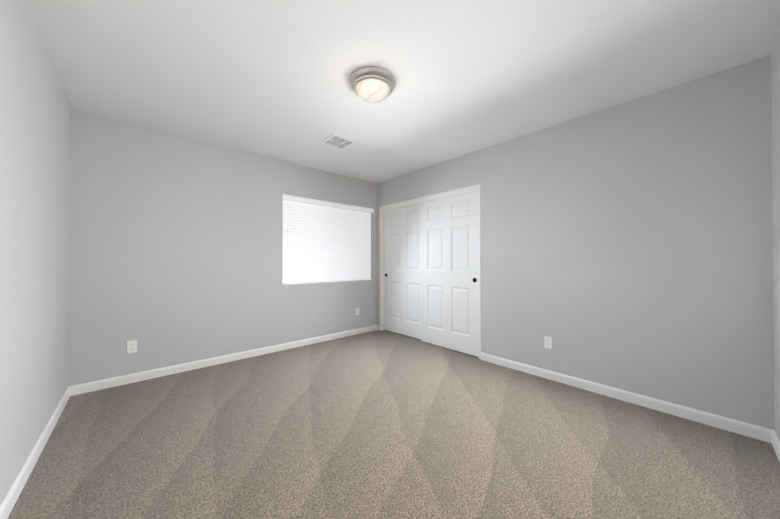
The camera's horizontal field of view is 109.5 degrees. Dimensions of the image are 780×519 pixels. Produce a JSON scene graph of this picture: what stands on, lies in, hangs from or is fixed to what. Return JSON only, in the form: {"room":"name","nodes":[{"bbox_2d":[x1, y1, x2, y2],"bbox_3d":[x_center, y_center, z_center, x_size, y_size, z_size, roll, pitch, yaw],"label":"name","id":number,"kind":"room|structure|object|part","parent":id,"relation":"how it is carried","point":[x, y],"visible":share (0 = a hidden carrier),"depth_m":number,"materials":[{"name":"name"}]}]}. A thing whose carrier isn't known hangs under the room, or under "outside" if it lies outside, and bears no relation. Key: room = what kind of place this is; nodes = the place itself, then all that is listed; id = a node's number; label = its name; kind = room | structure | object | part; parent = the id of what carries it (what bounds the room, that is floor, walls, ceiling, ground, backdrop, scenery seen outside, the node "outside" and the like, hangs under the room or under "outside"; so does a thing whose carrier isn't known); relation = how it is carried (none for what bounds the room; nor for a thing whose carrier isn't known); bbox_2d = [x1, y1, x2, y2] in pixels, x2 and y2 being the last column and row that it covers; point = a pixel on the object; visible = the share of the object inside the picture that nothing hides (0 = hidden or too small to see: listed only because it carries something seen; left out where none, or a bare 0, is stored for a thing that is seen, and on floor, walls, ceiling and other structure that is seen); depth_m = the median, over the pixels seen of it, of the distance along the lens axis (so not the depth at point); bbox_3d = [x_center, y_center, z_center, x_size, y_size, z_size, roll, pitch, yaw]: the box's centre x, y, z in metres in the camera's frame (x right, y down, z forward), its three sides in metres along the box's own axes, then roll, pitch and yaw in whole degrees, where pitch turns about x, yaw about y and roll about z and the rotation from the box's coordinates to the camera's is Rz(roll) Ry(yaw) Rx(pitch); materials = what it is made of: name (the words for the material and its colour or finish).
{"room":"empty bedroom","nodes":[
{"label":"empty bedroom","id":0,"kind":"room"},
{"bbox_2d":[0,0,70,505],"bbox_3d":[-1.466,-0.078,0.843,0.160,2.440,3.890,0,-1,-42],"label":"wall","id":1,"kind":"structure","parent":0,"point":[35,126],"depth_m":1.49,"materials":[{"name":"grey paint"}]},
{"bbox_2d":[0,386,71,518],"bbox_3d":[-1.403,1.101,0.891,0.013,0.082,3.890,0,-1,-42],"label":"baseboard","id":2,"kind":"structure","parent":1,"relation":"attached to","point":[8,503],"depth_m":1.49,"materials":[{"name":"white wood"}]},
{"bbox_2d":[68,108,376,385],"bbox_3d":[-1.519,-0.057,3.532,3.700,2.440,0.160,0,-1,-42],"label":"wall","id":3,"kind":"structure","parent":0,"point":[176,243],"depth_m":2.85,"materials":[{"name":"grey paint"}]},
{"bbox_2d":[127,340,136,353],"bbox_3d":[-2.424,0.821,2.588,0.070,0.115,0.007,0,-1,-42],"label":"electrical outlet","id":4,"kind":"object","parent":3,"relation":"attached to","point":[131,346],"visible":1,"depth_m":2.59,"materials":[{"name":"white plastic"}]},
{"bbox_2d":[72,325,379,395],"bbox_3d":[-1.447,1.122,3.466,3.350,0.082,0.020,0,-1,-42],"label":"baseboard","id":5,"kind":"structure","parent":3,"relation":"attached to","point":[145,375],"depth_m":2.95,"materials":[{"name":"white wood"}]},
{"bbox_2d":[282,199,371,284],"bbox_3d":[-0.879,-0.225,4.093,1.478,1.123,0.127,0,-1,-42],"label":"window blind","id":6,"kind":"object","parent":3,"relation":"in","point":[323,243],"depth_m":3.98,"materials":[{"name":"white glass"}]},
{"bbox_3d":[-0.859,0.324,4.066,1.456,0.017,0.048,0,-1,-42],"label":"window blind bottom rail","id":7,"kind":"part","parent":6,"relation":"part of","materials":[{"name":"white plastic"}]},
{"bbox_2d":[8,330,779,518],"bbox_3d":[-0.157,1.211,2.023,3.700,0.120,4.210,0,-1,-42],"label":"floor","id":8,"kind":"structure","parent":0,"point":[382,424],"depth_m":1.67,"materials":[{"name":"carpet"}]},
{"bbox_2d":[23,0,779,183],"bbox_3d":[-0.157,-1.349,2.043,3.700,0.120,4.210,0,-1,-42],"label":"ceiling","id":9,"kind":"structure","parent":0,"point":[268,78],"depth_m":1.81,"materials":[{"name":"paint"}]},
{"bbox_2d":[319,133,357,149],"bbox_3d":[-0.560,-1.277,3.007,0.304,0.008,0.304,0,-1,-42],"label":"ceiling vent","id":10,"kind":"object","parent":9,"relation":"in","point":[337,141],"visible":1,"depth_m":2.99,"materials":[{"name":"white metal"}]},
{"bbox_2d":[349,67,395,102],"bbox_3d":[-0.126,-1.228,2.009,0.340,0.122,0.340,0,-1,-42],"label":"light fixture","id":11,"kind":"object","parent":9,"relation":"attached to","point":[372,84],"visible":1,"depth_m":1.92,"materials":[{"name":"white glass"}]},
{"bbox_3d":[-0.126,-1.202,2.009,0.238,0.070,0.238,0,-1,-42],"label":"lamp shade","id":12,"kind":"part","parent":11,"relation":"part of","materials":[{"name":"white glass"}]},
{"bbox_2d":[377,55,774,429],"bbox_3d":[1.153,-0.059,3.224,0.160,2.440,3.890,0,-1,-42],"label":"wall","id":13,"kind":"structure","parent":0,"point":[627,246],"depth_m":2.18,"materials":[{"name":"grey paint"}]},
{"bbox_2d":[381,186,477,210],"bbox_3d":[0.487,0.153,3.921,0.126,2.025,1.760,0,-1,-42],"label":"fascia","id":14,"kind":"object","parent":13,"relation":"attached to","point":[455,193],"visible":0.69,"depth_m":3.72,"materials":[{"name":"white wood"}]},
{"bbox_2d":[384,203,420,338],"bbox_3d":[0.214,0.167,4.251,0.040,1.975,0.900,0,-1,-42],"label":"closet door","id":15,"kind":"structure","parent":14,"relation":"hanging from","point":[402,270],"depth_m":4.24,"materials":[{"name":"white wood"}]},
{"bbox_2d":[421,191,478,356],"bbox_3d":[0.756,0.162,3.587,0.040,1.975,0.900,0,-1,-42],"label":"closet door","id":16,"kind":"structure","parent":14,"relation":"hanging from","point":[449,272],"depth_m":3.54,"materials":[{"name":"white wood"}]},
{"bbox_2d":[380,184,480,358],"bbox_3d":[0.502,0.144,3.934,0.162,2.045,1.819,0,-1,-42],"label":"door frame","id":17,"kind":"structure","parent":13,"relation":"attached to","point":[382,266],"depth_m":3.64,"materials":[{"name":"white wood"}]},
{"bbox_2d":[544,336,551,348],"bbox_3d":[1.534,0.806,2.673,0.007,0.115,0.070,0,-1,-42],"label":"electrical outlet","id":18,"kind":"object","parent":13,"relation":"attached to","point":[547,342],"visible":1,"depth_m":2.67,"materials":[{"name":"white plastic"}]},
{"bbox_2d":[481,352,767,441],"bbox_3d":[1.716,1.114,2.467,0.013,0.082,1.966,0,-1,-42],"label":"baseboard","id":19,"kind":"structure","parent":13,"relation":"attached to","point":[688,413],"depth_m":2.15,"materials":[{"name":"white wood"}]},
{"bbox_2d":[770,31,779,440],"bbox_3d":[1.206,-0.080,0.535,3.700,2.440,0.160,0,-1,-42],"label":"wall","id":20,"kind":"structure","parent":0,"point":[775,99],"depth_m":1.65,"materials":[{"name":"grey paint"}]},
{"bbox_2d":[768,429,779,461],"bbox_3d":[1.159,1.099,0.600,3.350,0.082,0.013,0,-1,-42],"label":"baseboard","id":21,"kind":"structure","parent":20,"relation":"attached to","point":[772,436],"depth_m":1.66,"materials":[{"name":"white wood"}]},
{"bbox_3d":[-0.858,-0.807,4.075,1.456,0.044,0.054,0,-1,-42],"label":"blind headrail","id":22,"kind":"object","parent":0,"visible":0},
{"bbox_2d":[287,201,287,232],"bbox_3d":[-1.330,-0.239,3.642,0.083,1.105,0.062,0,-1,-42],"label":"blind cord","id":23,"kind":"object","parent":22,"relation":"hanging from","point":[287,201],"depth_m":3.60,"materials":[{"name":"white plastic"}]},
{"bbox_2d":[282,194,373,212],"bbox_3d":[-0.828,-0.804,4.041,1.496,0.066,0.024,0,-1,-42],"label":"blind valance","id":24,"kind":"object","parent":22,"relation":"attached to","point":[318,202],"visible":0.96,"depth_m":3.94,"materials":[{"name":"white plastic"}]},
{"bbox_2d":[365,212,365,278],"bbox_3d":[-0.397,-0.232,4.451,0.004,1.105,0.002,0,-1,-42],"label":"blind cord","id":25,"kind":"object","parent":22,"relation":"hanging from","point":[365,236],"depth_m":4.45,"materials":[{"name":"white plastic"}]}
]}

